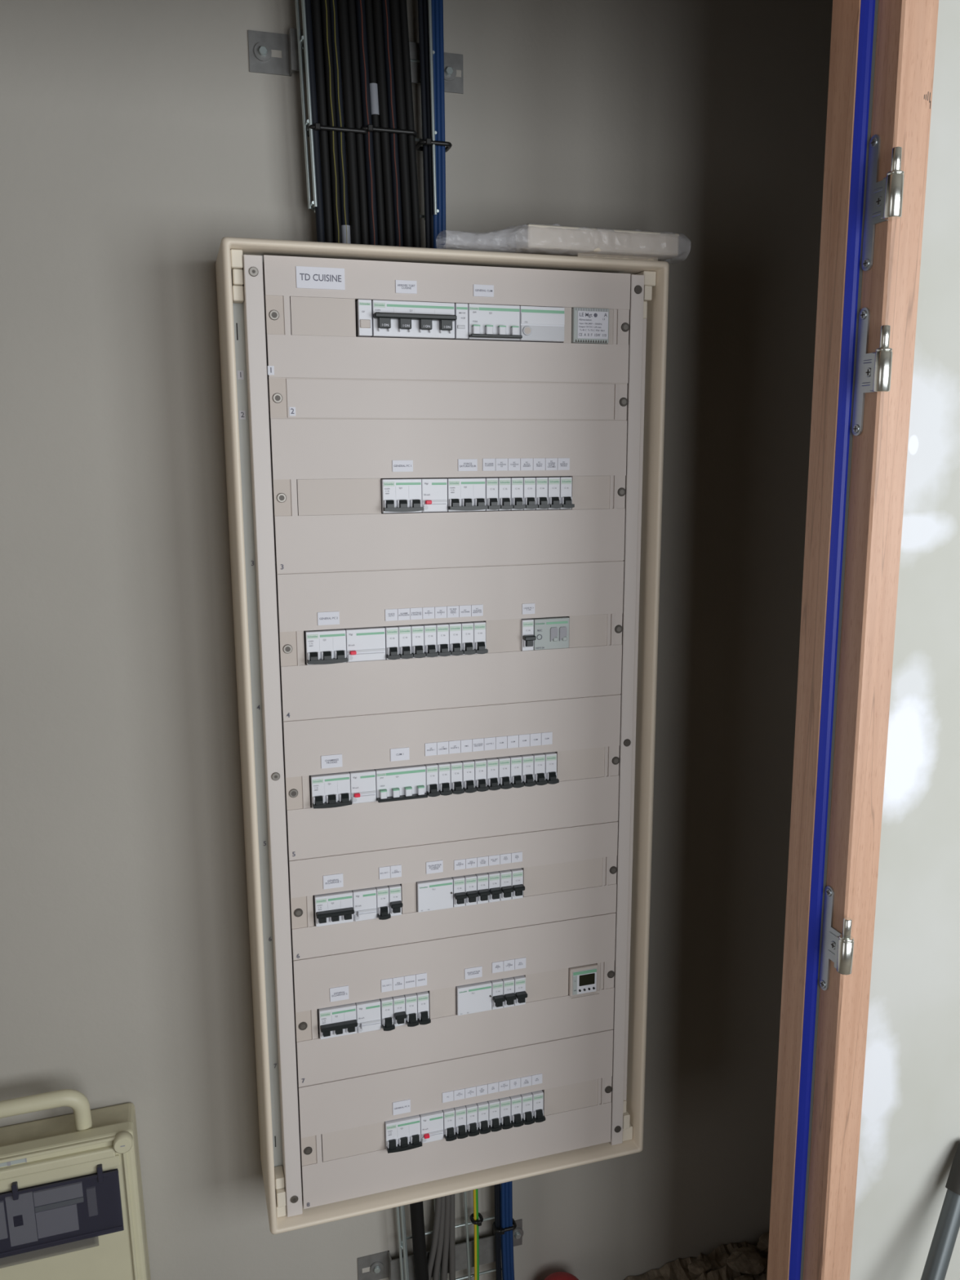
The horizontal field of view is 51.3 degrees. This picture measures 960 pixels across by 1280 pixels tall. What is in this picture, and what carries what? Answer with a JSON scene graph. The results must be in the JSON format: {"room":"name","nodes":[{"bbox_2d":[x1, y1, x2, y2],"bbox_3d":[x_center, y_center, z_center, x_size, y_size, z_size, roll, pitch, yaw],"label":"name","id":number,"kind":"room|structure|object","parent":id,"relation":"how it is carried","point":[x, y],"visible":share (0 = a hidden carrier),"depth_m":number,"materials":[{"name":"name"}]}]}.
{"room":"electrical closet","nodes":[
{"label":"electrical closet","id":0,"kind":"room"},
{"bbox_2d":[0,0,832,1279],"bbox_3d":[-0.182,-0.121,1.545,2.400,2.750,0.100,-3,11,-17],"label":"wall","id":1,"kind":"structure","parent":0,"point":[137,136],"depth_m":1.49,"materials":[{"name":"grey paint"}]},
{"bbox_2d":[0,1088,151,1279],"bbox_3d":[-0.686,0.894,1.463,0.369,0.500,0.116,-4,11,-17],"label":"box","id":2,"kind":"object","parent":1,"relation":"attached to","point":[72,1207],"visible":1,"depth_m":1.43,"materials":[{"name":"beige plastic"}]},
{"bbox_2d":[248,27,463,93],"bbox_3d":[-0.162,-0.789,1.359,0.296,0.050,0.024,-3,11,-17],"label":"wall bracket","id":3,"kind":"object","parent":1,"relation":"attached to","point":[269,53],"visible":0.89,"depth_m":1.34,"materials":[{"name":"metal"}]},
{"bbox_2d":[294,0,439,220],"bbox_3d":[-0.162,-1.015,1.286,0.205,0.877,0.041,-3,11,-17],"label":"cable tray","id":4,"kind":"object","parent":1,"relation":"attached to","point":[304,38],"visible":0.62,"depth_m":1.32,"materials":[{"name":"silver metal"}]},
{"bbox_2d":[320,0,342,243],"bbox_3d":[-0.198,-0.979,1.267,0.020,0.940,0.014,-3,11,-17],"label":"power cable","id":5,"kind":"object","parent":4,"relation":"attached to","point":[325,3],"visible":0.89,"depth_m":1.32,"materials":[{"name":"black plastic"}]},
{"bbox_2d":[337,0,360,244],"bbox_3d":[-0.176,-0.980,1.274,0.026,0.940,0.016,-3,11,-17],"label":"power cable","id":6,"kind":"object","parent":4,"relation":"attached to","point":[342,5],"visible":0.91,"depth_m":1.32,"materials":[{"name":"black plastic"}]},
{"bbox_2d":[431,0,437,248],"bbox_3d":[-0.063,-0.988,1.310,0.010,0.940,0.010,-3,11,-17],"label":"cable","id":7,"kind":"object","parent":4,"relation":"attached to","point":[435,217],"visible":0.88,"depth_m":1.36,"materials":[{"name":"blue plastic"}]},
{"bbox_2d":[435,0,441,248],"bbox_3d":[-0.057,-0.988,1.312,0.010,0.940,0.010,-3,11,-17],"label":"cable","id":8,"kind":"object","parent":4,"relation":"attached to","point":[437,2],"visible":0.88,"depth_m":1.36,"materials":[{"name":"blue plastic"}]},
{"bbox_2d":[439,0,445,248],"bbox_3d":[-0.052,-0.988,1.314,0.011,0.940,0.010,-3,11,-17],"label":"cable","id":9,"kind":"object","parent":4,"relation":"attached to","point":[441,2],"visible":0.88,"depth_m":1.36,"materials":[{"name":"blue plastic"}]},
{"bbox_2d":[357,1218,523,1279],"bbox_3d":[-0.063,1.072,1.740,0.298,0.051,0.024,-3,11,-17],"label":"wall bracket","id":10,"kind":"object","parent":1,"relation":"attached to","point":[380,1265],"visible":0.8,"depth_m":1.72,"materials":[{"name":"metal"}]},
{"bbox_2d":[215,236,669,1234],"bbox_3d":[-0.046,0.161,1.498,0.602,1.386,0.168,-3,11,-17],"label":"electrical panel","id":11,"kind":"object","parent":1,"relation":"attached to","point":[316,413],"visible":1,"depth_m":1.42,"materials":[{"name":"beige metal"}]},
{"bbox_2d":[305,0,324,242],"bbox_3d":[-0.221,-0.978,1.260,0.022,0.940,0.014,-3,11,-17],"label":"power cable","id":12,"kind":"object","parent":11,"relation":"attached to","point":[319,210],"visible":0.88,"depth_m":1.31,"materials":[{"name":"black plastic"}]},
{"bbox_2d":[311,0,333,242],"bbox_3d":[-0.210,-0.979,1.267,0.022,0.940,0.014,-3,11,-17],"label":"power cable","id":13,"kind":"object","parent":11,"relation":"attached to","point":[315,4],"visible":0.88,"depth_m":1.32,"materials":[{"name":"black plastic"}]},
{"bbox_2d":[303,628,347,664],"bbox_3d":[-0.212,0.007,1.362,0.053,0.044,0.060,-3,11,-17],"label":"circuit breaker","id":14,"kind":"object","parent":11,"relation":"attached to","point":[324,646],"visible":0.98,"depth_m":1.34,"materials":[{"name":"white"}]},
{"bbox_2d":[309,771,351,808],"bbox_3d":[-0.211,0.205,1.400,0.053,0.044,0.060,-3,11,-17],"label":"circuit breaker","id":15,"kind":"object","parent":11,"relation":"attached to","point":[331,790],"visible":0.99,"depth_m":1.38,"materials":[{"name":"white"}]},
{"bbox_2d":[312,890,354,926],"bbox_3d":[-0.212,0.378,1.432,0.053,0.044,0.060,-3,11,-17],"label":"circuit breaker","id":16,"kind":"object","parent":11,"relation":"attached to","point":[335,908],"visible":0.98,"depth_m":1.41,"materials":[{"name":"white"}]},
{"bbox_2d":[317,1003,357,1039],"bbox_3d":[-0.211,0.550,1.465,0.053,0.044,0.060,-3,11,-17],"label":"circuit breaker","id":17,"kind":"object","parent":11,"relation":"attached to","point":[337,1020],"visible":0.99,"depth_m":1.44,"materials":[{"name":"white"}]},
{"bbox_2d":[328,0,351,244],"bbox_3d":[-0.188,-0.980,1.274,0.023,0.940,0.015,-3,11,-17],"label":"power cable","id":18,"kind":"object","parent":11,"relation":"attached to","point":[345,227],"visible":0.87,"depth_m":1.32,"materials":[{"name":"black plastic"}]},
{"bbox_2d":[346,0,368,244],"bbox_3d":[-0.165,-0.982,1.281,0.025,0.940,0.014,-3,11,-17],"label":"power cable","id":19,"kind":"object","parent":11,"relation":"attached to","point":[351,3],"visible":0.89,"depth_m":1.33,"materials":[{"name":"black plastic"}]},
{"bbox_2d":[348,768,376,804],"bbox_3d":[-0.169,0.202,1.414,0.035,0.044,0.056,-3,11,-17],"label":"block","id":20,"kind":"object","parent":11,"relation":"attached to","point":[362,783],"visible":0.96,"depth_m":1.39,"materials":[{"name":"white"}]},
{"bbox_2d":[355,299,372,337],"bbox_3d":[-0.154,-0.418,1.305,0.017,0.044,0.052,-3,11,-17],"label":"auxiliary contact","id":21,"kind":"object","parent":11,"relation":"attached to","point":[362,307],"visible":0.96,"depth_m":1.28,"materials":[{"name":"white"}]},
{"bbox_2d":[351,887,377,921],"bbox_3d":[-0.170,0.375,1.447,0.033,0.044,0.055,-3,11,-17],"label":"block","id":22,"kind":"object","parent":11,"relation":"attached to","point":[364,900],"visible":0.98,"depth_m":1.43,"materials":[{"name":"white"}]},
{"bbox_2d":[344,626,386,662],"bbox_3d":[-0.161,0.003,1.379,0.053,0.044,0.056,-3,11,-17],"label":"block","id":23,"kind":"object","parent":11,"relation":"attached to","point":[362,644],"visible":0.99,"depth_m":1.36,"materials":[{"name":"white"}]},
{"bbox_2d":[355,0,377,244],"bbox_3d":[-0.153,-0.982,1.280,0.025,0.940,0.015,-3,11,-17],"label":"power cable","id":24,"kind":"object","parent":11,"relation":"attached to","point":[360,4],"visible":0.91,"depth_m":1.33,"materials":[{"name":"black plastic"}]},
{"bbox_2d":[355,999,381,1033],"bbox_3d":[-0.169,0.547,1.480,0.035,0.044,0.055,-3,11,-17],"label":"block","id":25,"kind":"object","parent":11,"relation":"attached to","point":[367,1012],"visible":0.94,"depth_m":1.46,"materials":[{"name":"white"}]},
{"bbox_2d":[364,0,386,245],"bbox_3d":[-0.142,-0.983,1.287,0.026,0.940,0.014,-3,11,-17],"label":"power cable","id":26,"kind":"object","parent":11,"relation":"attached to","point":[368,3],"visible":0.91,"depth_m":1.34,"materials":[{"name":"black plastic"}]},
{"bbox_2d":[375,885,391,919],"bbox_3d":[-0.145,0.374,1.452,0.017,0.044,0.060,-3,11,-17],"label":"circuit breaker","id":27,"kind":"object","parent":11,"relation":"attached to","point":[382,892],"visible":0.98,"depth_m":1.43,"materials":[{"name":"white"}]},
{"bbox_2d":[372,0,395,246],"bbox_3d":[-0.131,-0.983,1.287,0.027,0.940,0.015,-3,11,-17],"label":"power cable","id":28,"kind":"object","parent":11,"relation":"attached to","point":[376,4],"visible":0.91,"depth_m":1.34,"materials":[{"name":"black plastic"}]},
{"bbox_2d":[379,996,395,1031],"bbox_3d":[-0.141,0.546,1.486,0.017,0.044,0.060,-3,11,-17],"label":"circuit breaker","id":29,"kind":"object","parent":11,"relation":"attached to","point":[387,1003],"visible":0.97,"depth_m":1.47,"materials":[{"name":"white"}]},
{"bbox_2d":[382,626,400,659],"bbox_3d":[-0.126,0.001,1.388,0.017,0.044,0.060,-3,11,-17],"label":"circuit breaker","id":30,"kind":"object","parent":11,"relation":"attached to","point":[391,632],"visible":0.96,"depth_m":1.37,"materials":[{"name":"white"}]},
{"bbox_2d":[381,0,403,246],"bbox_3d":[-0.120,-0.984,1.294,0.027,0.940,0.015,-3,11,-17],"label":"power cable","id":31,"kind":"object","parent":11,"relation":"attached to","point":[385,7],"visible":0.88,"depth_m":1.34,"materials":[{"name":"black plastic"}]},
{"bbox_2d":[387,884,402,916],"bbox_3d":[-0.127,0.373,1.458,0.017,0.044,0.060,-3,11,-17],"label":"circuit breaker","id":32,"kind":"object","parent":11,"relation":"attached to","point":[394,891],"visible":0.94,"depth_m":1.44,"materials":[{"name":"white"}]},
{"bbox_2d":[373,764,427,802],"bbox_3d":[-0.117,0.199,1.428,0.071,0.044,0.060,-3,11,-17],"label":"switch","id":33,"kind":"object","parent":11,"relation":"attached to","point":[408,782],"visible":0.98,"depth_m":1.41,"materials":[{"name":"white"}]},
{"bbox_2d":[389,0,413,247],"bbox_3d":[-0.108,-0.984,1.294,0.029,0.940,0.015,-3,11,-17],"label":"power cable","id":34,"kind":"object","parent":11,"relation":"attached to","point":[394,4],"visible":0.91,"depth_m":1.34,"materials":[{"name":"black plastic"}]},
{"bbox_2d":[380,478,423,513],"bbox_3d":[-0.110,-0.196,1.356,0.053,0.044,0.060,-3,11,-17],"label":"circuit breaker","id":35,"kind":"object","parent":11,"relation":"attached to","point":[397,495],"visible":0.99,"depth_m":1.33,"materials":[{"name":"white"}]},
{"bbox_2d":[384,1115,422,1153],"bbox_3d":[-0.121,0.743,1.529,0.053,0.044,0.060,-3,11,-17],"label":"circuit breaker","id":36,"kind":"object","parent":11,"relation":"attached to","point":[403,1134],"visible":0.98,"depth_m":1.51,"materials":[{"name":"white"}]},
{"bbox_2d":[396,625,413,658],"bbox_3d":[-0.109,0.000,1.393,0.017,0.044,0.060,-3,11,-17],"label":"circuit breaker","id":37,"kind":"object","parent":11,"relation":"attached to","point":[404,631],"visible":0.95,"depth_m":1.37,"materials":[{"name":"white"}]},
{"bbox_2d":[399,0,421,247],"bbox_3d":[-0.097,-0.986,1.301,0.029,0.940,0.014,-3,11,-17],"label":"power cable","id":38,"kind":"object","parent":11,"relation":"attached to","point":[402,3],"visible":0.91,"depth_m":1.35,"materials":[{"name":"black plastic"}]},
{"bbox_2d":[404,992,418,1026],"bbox_3d":[-0.107,0.544,1.496,0.017,0.044,0.060,-3,11,-17],"label":"circuit breaker","id":39,"kind":"object","parent":11,"relation":"attached to","point":[411,1000],"visible":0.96,"depth_m":1.48,"materials":[{"name":"white"}]},
{"bbox_2d":[370,299,457,339],"bbox_3d":[-0.091,-0.421,1.319,0.109,0.044,0.062,-3,11,-17],"label":"circuit breaker","id":40,"kind":"object","parent":11,"relation":"attached to","point":[390,318],"visible":0.99,"depth_m":1.30,"materials":[{"name":"white"}]},
{"bbox_2d":[409,624,426,657],"bbox_3d":[-0.091,-0.001,1.399,0.017,0.044,0.060,-3,11,-17],"label":"circuit breaker","id":41,"kind":"object","parent":11,"relation":"attached to","point":[417,630],"visible":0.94,"depth_m":1.38,"materials":[{"name":"white"}]},
{"bbox_2d":[409,1200,429,1279],"bbox_3d":[-0.099,1.037,1.690,0.038,0.404,0.026,-3,11,-17],"label":"power cable","id":42,"kind":"object","parent":11,"relation":"hanging from","point":[416,1209],"visible":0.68,"depth_m":1.68,"materials":[{"name":"black plastic"}]},
{"bbox_2d":[415,991,431,1024],"bbox_3d":[-0.090,0.543,1.501,0.017,0.044,0.060,-3,11,-17],"label":"circuit breaker","id":43,"kind":"object","parent":11,"relation":"attached to","point":[423,1006],"visible":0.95,"depth_m":1.48,"materials":[{"name":"white"}]},
{"bbox_2d":[417,0,430,248],"bbox_3d":[-0.077,-0.987,1.309,0.014,0.940,0.010,-3,11,-17],"label":"power cable","id":44,"kind":"object","parent":11,"relation":"attached to","point":[420,20],"visible":0.91,"depth_m":1.36,"materials":[{"name":"black plastic"}]},
{"bbox_2d":[422,0,433,248],"bbox_3d":[-0.071,-0.988,1.311,0.015,0.940,0.010,-3,11,-17],"label":"power cable","id":45,"kind":"object","parent":11,"relation":"attached to","point":[425,14],"visible":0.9,"depth_m":1.36,"materials":[{"name":"black plastic"}]},
{"bbox_2d":[422,623,438,657],"bbox_3d":[-0.074,-0.002,1.404,0.017,0.044,0.060,-3,11,-17],"label":"circuit breaker","id":46,"kind":"object","parent":11,"relation":"attached to","point":[429,629],"visible":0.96,"depth_m":1.38,"materials":[{"name":"white"}]},
{"bbox_2d":[418,1110,443,1143],"bbox_3d":[-0.079,0.740,1.543,0.035,0.044,0.056,-3,11,-17],"label":"block","id":47,"kind":"object","parent":11,"relation":"attached to","point":[431,1123],"visible":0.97,"depth_m":1.52,"materials":[{"name":"white"}]},
{"bbox_2d":[423,763,439,796],"bbox_3d":[-0.073,0.197,1.441,0.017,0.044,0.060,-3,11,-17],"label":"circuit breaker","id":48,"kind":"object","parent":11,"relation":"attached to","point":[432,770],"visible":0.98,"depth_m":1.42,"materials":[{"name":"white"}]},
{"bbox_2d":[419,477,447,511],"bbox_3d":[-0.067,-0.199,1.371,0.035,0.044,0.056,-3,11,-17],"label":"block","id":49,"kind":"object","parent":11,"relation":"attached to","point":[434,490],"visible":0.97,"depth_m":1.35,"materials":[{"name":"white"}]},
{"bbox_2d":[416,877,453,912],"bbox_3d":[-0.072,0.369,1.478,0.053,0.044,0.052,-3,11,-17],"label":"switch","id":50,"kind":"object","parent":11,"relation":"attached to","point":[435,894],"visible":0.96,"depth_m":1.46,"materials":[{"name":"white"}]},
{"bbox_2d":[427,1196,441,1279],"bbox_3d":[-0.084,1.035,1.699,0.041,0.403,0.015,-3,11,-17],"label":"power cable","id":51,"kind":"object","parent":11,"relation":"attached to","point":[438,1200],"visible":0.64,"depth_m":1.69,"materials":[{"name":"grey plastic"}]},
{"bbox_2d":[432,1195,444,1279],"bbox_3d":[-0.072,1.034,1.705,0.031,0.403,0.012,-3,11,-17],"label":"power cable","id":52,"kind":"object","parent":11,"relation":"attached to","point":[441,1236],"visible":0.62,"depth_m":1.70,"materials":[{"name":"grey plastic"}]},
{"bbox_2d":[434,622,451,656],"bbox_3d":[-0.057,-0.003,1.409,0.017,0.044,0.060,-3,11,-17],"label":"circuit breaker","id":53,"kind":"object","parent":11,"relation":"attached to","point":[442,628],"visible":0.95,"depth_m":1.39,"materials":[{"name":"white"}]},
{"bbox_2d":[436,762,452,795],"bbox_3d":[-0.056,0.196,1.446,0.017,0.044,0.060,-3,11,-17],"label":"circuit breaker","id":54,"kind":"object","parent":11,"relation":"attached to","point":[444,768],"visible":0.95,"depth_m":1.43,"materials":[{"name":"white"}]},
{"bbox_2d":[440,1195,450,1279],"bbox_3d":[-0.059,1.033,1.706,0.022,0.403,0.015,-3,11,-17],"label":"power cable","id":55,"kind":"object","parent":11,"relation":"attached to","point":[447,1198],"visible":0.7,"depth_m":1.70,"materials":[{"name":"grey plastic"}]},
{"bbox_2d":[442,1107,457,1141],"bbox_3d":[-0.052,0.739,1.550,0.017,0.044,0.060,-3,11,-17],"label":"circuit breaker","id":56,"kind":"object","parent":11,"relation":"attached to","point":[449,1134],"visible":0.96,"depth_m":1.53,"materials":[{"name":"white"}]},
{"bbox_2d":[448,1194,455,1279],"bbox_3d":[-0.048,1.032,1.712,0.012,0.403,0.012,-3,11,-17],"label":"power cable","id":57,"kind":"object","parent":11,"relation":"attached to","point":[451,1241],"visible":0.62,"depth_m":1.71,"materials":[{"name":"grey plastic"}]},
{"bbox_2d":[446,622,463,655],"bbox_3d":[-0.040,-0.004,1.414,0.017,0.044,0.060,-3,11,-17],"label":"circuit breaker","id":58,"kind":"object","parent":11,"relation":"attached to","point":[455,628],"visible":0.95,"depth_m":1.39,"materials":[{"name":"white"}]},
{"bbox_2d":[448,760,464,794],"bbox_3d":[-0.039,0.195,1.452,0.017,0.044,0.060,-3,11,-17],"label":"circuit breaker","id":59,"kind":"object","parent":11,"relation":"attached to","point":[456,767],"visible":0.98,"depth_m":1.43,"materials":[{"name":"white"}]},
{"bbox_2d":[451,875,466,907],"bbox_3d":[-0.036,0.367,1.485,0.017,0.044,0.060,-3,11,-17],"label":"circuit breaker","id":60,"kind":"object","parent":11,"relation":"attached to","point":[460,895],"visible":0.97,"depth_m":1.46,"materials":[{"name":"white"}]},
{"bbox_2d":[452,302,468,339],"bbox_3d":[-0.031,-0.425,1.342,0.017,0.044,0.052,-3,11,-17],"label":"auxiliary contact","id":61,"kind":"object","parent":11,"relation":"attached to","point":[461,331],"visible":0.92,"depth_m":1.32,"materials":[{"name":"white"}]},
{"bbox_2d":[453,1105,468,1138],"bbox_3d":[-0.035,0.738,1.555,0.017,0.044,0.060,-3,11,-17],"label":"circuit breaker","id":62,"kind":"object","parent":11,"relation":"attached to","point":[460,1131],"visible":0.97,"depth_m":1.53,"materials":[{"name":"white"}]},
{"bbox_2d":[440,477,488,511],"bbox_3d":[-0.024,-0.202,1.382,0.053,0.044,0.060,-3,11,-17],"label":"circuit breaker","id":63,"kind":"object","parent":11,"relation":"attached to","point":[464,494],"visible":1,"depth_m":1.36,"materials":[{"name":"white"}]},
{"bbox_2d":[458,621,475,654],"bbox_3d":[-0.023,-0.005,1.419,0.017,0.044,0.060,-3,11,-17],"label":"circuit breaker","id":64,"kind":"object","parent":11,"relation":"attached to","point":[467,628],"visible":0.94,"depth_m":1.40,"materials":[{"name":"white"}]},
{"bbox_2d":[460,760,476,792],"bbox_3d":[-0.022,0.194,1.457,0.017,0.044,0.060,-3,11,-17],"label":"circuit breaker","id":65,"kind":"object","parent":11,"relation":"attached to","point":[468,783],"visible":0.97,"depth_m":1.44,"materials":[{"name":"white"}]},
{"bbox_2d":[465,1103,479,1136],"bbox_3d":[-0.018,0.737,1.560,0.017,0.044,0.060,-3,11,-17],"label":"circuit breaker","id":66,"kind":"object","parent":11,"relation":"attached to","point":[472,1128],"visible":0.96,"depth_m":1.54,"materials":[{"name":"white"}]},
{"bbox_2d":[455,980,491,1015],"bbox_3d":[-0.015,0.537,1.528,0.054,0.044,0.052,-3,11,-17],"label":"switch","id":67,"kind":"object","parent":11,"relation":"attached to","point":[475,997],"visible":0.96,"depth_m":1.50,"materials":[{"name":"white"}]},
{"bbox_2d":[472,1188,479,1279],"bbox_3d":[-0.007,1.030,1.723,0.016,0.403,0.009,-8,13,-36],"label":"earth wire","id":68,"kind":"object","parent":11,"relation":"attached to","point":[475,1192],"visible":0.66,"depth_m":1.72,"materials":[{"name":"green"}]},
{"bbox_2d":[471,621,488,653],"bbox_3d":[-0.006,-0.006,1.424,0.017,0.044,0.060,-3,11,-17],"label":"circuit breaker","id":69,"kind":"object","parent":11,"relation":"attached to","point":[479,627],"visible":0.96,"depth_m":1.40,"materials":[{"name":"white"}]},
{"bbox_2d":[473,758,488,791],"bbox_3d":[-0.004,0.193,1.462,0.017,0.044,0.060,-3,11,-17],"label":"circuit breaker","id":70,"kind":"object","parent":11,"relation":"attached to","point":[480,765],"visible":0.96,"depth_m":1.44,"materials":[{"name":"white"}]},
{"bbox_2d":[482,477,500,511],"bbox_3d":[0.011,-0.204,1.392,0.017,0.044,0.060,-3,11,-17],"label":"circuit breaker","id":71,"kind":"object","parent":11,"relation":"attached to","point":[491,483],"visible":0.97,"depth_m":1.37,"materials":[{"name":"white"}]},
{"bbox_2d":[484,757,500,790],"bbox_3d":[0.013,0.191,1.467,0.017,0.044,0.060,-3,11,-17],"label":"circuit breaker","id":72,"kind":"object","parent":11,"relation":"attached to","point":[492,763],"visible":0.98,"depth_m":1.45,"materials":[{"name":"white"}]},
{"bbox_2d":[465,303,522,341],"bbox_3d":[0.014,-0.427,1.351,0.071,0.044,0.060,-3,11,-17],"label":"switch","id":73,"kind":"object","parent":11,"relation":"attached to","point":[495,322],"visible":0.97,"depth_m":1.33,"materials":[{"name":"white"}]},
{"bbox_2d":[489,476,513,510],"bbox_3d":[0.029,-0.205,1.398,0.017,0.044,0.060,-3,11,-17],"label":"circuit breaker","id":74,"kind":"object","parent":11,"relation":"attached to","point":[504,483],"visible":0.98,"depth_m":1.38,"materials":[{"name":"white"}]},
{"bbox_2d":[501,1182,507,1279],"bbox_3d":[0.045,1.029,1.729,0.019,0.403,0.007,-3,11,-17],"label":"cable","id":75,"kind":"object","parent":11,"relation":"hanging from","point":[503,1184],"visible":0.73,"depth_m":1.72,"materials":[{"name":"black plastic"}]},
{"bbox_2d":[497,756,512,789],"bbox_3d":[0.030,0.190,1.472,0.017,0.044,0.060,-3,11,-17],"label":"circuit breaker","id":76,"kind":"object","parent":11,"relation":"attached to","point":[504,783],"visible":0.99,"depth_m":1.45,"materials":[{"name":"white"}]},
{"bbox_2d":[501,476,525,510],"bbox_3d":[0.046,-0.206,1.403,0.017,0.044,0.060,-3,11,-17],"label":"circuit breaker","id":77,"kind":"object","parent":11,"relation":"attached to","point":[517,483],"visible":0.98,"depth_m":1.38,"materials":[{"name":"white"}]},
{"bbox_2d":[507,755,524,787],"bbox_3d":[0.048,0.189,1.478,0.017,0.044,0.060,-3,11,-17],"label":"circuit breaker","id":78,"kind":"object","parent":11,"relation":"attached to","point":[516,778],"visible":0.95,"depth_m":1.46,"materials":[{"name":"white"}]},
{"bbox_2d":[515,476,537,510],"bbox_3d":[0.063,-0.207,1.408,0.017,0.044,0.060,-3,11,-17],"label":"circuit breaker","id":79,"kind":"object","parent":11,"relation":"attached to","point":[529,483],"visible":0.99,"depth_m":1.39,"materials":[{"name":"white"}]},
{"bbox_2d":[520,754,536,786],"bbox_3d":[0.065,0.188,1.483,0.017,0.044,0.060,-3,11,-17],"label":"circuit breaker","id":80,"kind":"object","parent":11,"relation":"attached to","point":[527,762],"visible":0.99,"depth_m":1.46,"materials":[{"name":"white"}]},
{"bbox_2d":[520,617,536,650],"bbox_3d":[0.063,-0.010,1.445,0.017,0.044,0.060,-3,11,-17],"label":"circuit breaker","id":81,"kind":"object","parent":11,"relation":"attached to","point":[527,637],"visible":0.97,"depth_m":1.42,"materials":[{"name":"white"}]},
{"bbox_2d":[528,476,550,509],"bbox_3d":[0.081,-0.208,1.413,0.017,0.044,0.060,-3,11,-17],"label":"circuit breaker","id":82,"kind":"object","parent":11,"relation":"attached to","point":[541,482],"visible":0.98,"depth_m":1.39,"materials":[{"name":"white"}]},
{"bbox_2d":[532,752,547,785],"bbox_3d":[0.082,0.187,1.488,0.017,0.044,0.060,-3,11,-17],"label":"circuit breaker","id":83,"kind":"object","parent":11,"relation":"attached to","point":[539,758],"visible":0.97,"depth_m":1.47,"materials":[{"name":"white"}]},
{"bbox_2d":[517,306,564,342],"bbox_3d":[0.078,-0.432,1.373,0.063,0.044,0.054,-3,11,-17],"label":"module","id":84,"kind":"object","parent":11,"relation":"attached to","point":[537,323],"visible":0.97,"depth_m":1.35,"materials":[{"name":"white"}]},
{"bbox_2d":[530,616,568,649],"bbox_3d":[0.097,-0.013,1.458,0.053,0.044,0.053,-3,11,-17],"label":"control relay","id":85,"kind":"object","parent":11,"relation":"attached to","point":[550,633],"visible":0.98,"depth_m":1.44,"materials":[{"name":"grey"}]},
{"bbox_2d":[542,751,559,784],"bbox_3d":[0.099,0.186,1.493,0.017,0.044,0.060,-3,11,-17],"label":"circuit breaker","id":86,"kind":"object","parent":11,"relation":"attached to","point":[550,757],"visible":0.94,"depth_m":1.47,"materials":[{"name":"white"}]},
{"bbox_2d":[543,476,562,509],"bbox_3d":[0.098,-0.209,1.419,0.017,0.044,0.060,-3,11,-17],"label":"circuit breaker","id":87,"kind":"object","parent":11,"relation":"attached to","point":[553,482],"visible":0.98,"depth_m":1.40,"materials":[{"name":"white"}]},
{"bbox_2d":[558,475,574,509],"bbox_3d":[0.116,-0.210,1.424,0.017,0.044,0.060,-3,11,-17],"label":"circuit breaker","id":88,"kind":"object","parent":11,"relation":"attached to","point":[566,482],"visible":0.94,"depth_m":1.40,"materials":[{"name":"white"}]},
{"bbox_2d":[568,963,599,999],"bbox_3d":[0.156,0.527,1.577,0.046,0.046,0.056,-3,11,-17],"label":"meter","id":89,"kind":"object","parent":11,"relation":"attached to","point":[582,980],"visible":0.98,"depth_m":1.55,"materials":[{"name":"beige plastic"}]},
{"bbox_2d":[560,307,608,343],"bbox_3d":[0.146,-0.436,1.395,0.052,0.046,0.051,-3,11,-17],"label":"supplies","id":90,"kind":"object","parent":11,"relation":"attached to","point":[588,325],"visible":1,"depth_m":1.37,"materials":[{"name":"grey"}]},
{"bbox_3d":[0.115,-0.539,1.353,0.347,0.038,0.065,-3,11,-17],"label":"plastic bag","id":91,"kind":"object","parent":11,"relation":"on","visible":0},
{"bbox_2d":[515,223,679,261],"bbox_3d":[0.161,-0.538,1.366,0.221,0.035,0.052,-3,11,-17],"label":"wrapped package","id":92,"kind":"object","parent":91,"relation":"in","point":[540,239],"visible":0.88,"depth_m":1.34,"materials":[{"name":"beige plastic"}]},
{"bbox_2d":[395,1183,502,1279],"bbox_3d":[-0.046,1.040,1.717,0.205,0.395,0.023,-3,11,-17],"label":"cable tray","id":93,"kind":"object","parent":1,"relation":"attached to","point":[402,1244],"visible":0.37,"depth_m":1.70,"materials":[{"name":"silver metal"}]},
{"bbox_2d":[849,0,959,1279],"bbox_3d":[1.716,-0.118,1.489,2.702,2.750,0.072,-3,11,-17],"label":"wall","id":94,"kind":"structure","parent":0,"point":[909,1135],"depth_m":1.13,"materials":[{"name":"white paint"}]},
{"bbox_2d":[766,0,938,1279],"bbox_3d":[-0.234,0.350,0.965,1.414,2.040,0.107,-3,11,-17],"label":"door frame","id":95,"kind":"structure","parent":94,"relation":"in","point":[882,52],"depth_m":1.08,"materials":[{"name":"brown wood"}]},
{"bbox_3d":[0.417,1.511,0.575,6.100,0.100,2.850,-3,11,-17],"label":"floor","id":96,"kind":"structure","parent":0,"visible":0},
{"bbox_2d":[624,1241,768,1279],"bbox_3d":[0.597,1.216,1.745,0.720,0.042,0.448,-3,11,-17],"label":"rubble","id":97,"kind":"object","parent":96,"relation":"on","point":[677,1269],"visible":0.18,"depth_m":1.89,"materials":[{"name":"stone"}]},
{"bbox_2d":[726,1246,765,1275],"bbox_3d":[0.502,1.172,1.886,0.075,0.034,0.057,-3,11,-17],"label":"chunk","id":98,"kind":"object","parent":97,"relation":"on","point":[744,1260],"visible":1,"depth_m":1.87,"materials":[{"name":"stone"}]},
{"bbox_2d":[920,1142,959,1279],"bbox_3d":[0.441,0.989,1.141,0.468,0.703,0.029,-10,14,-42],"label":"leaning pole","id":99,"kind":"object","parent":96,"relation":"on","point":[940,1254],"visible":1,"depth_m":1.20,"materials":[{"name":"grey"}]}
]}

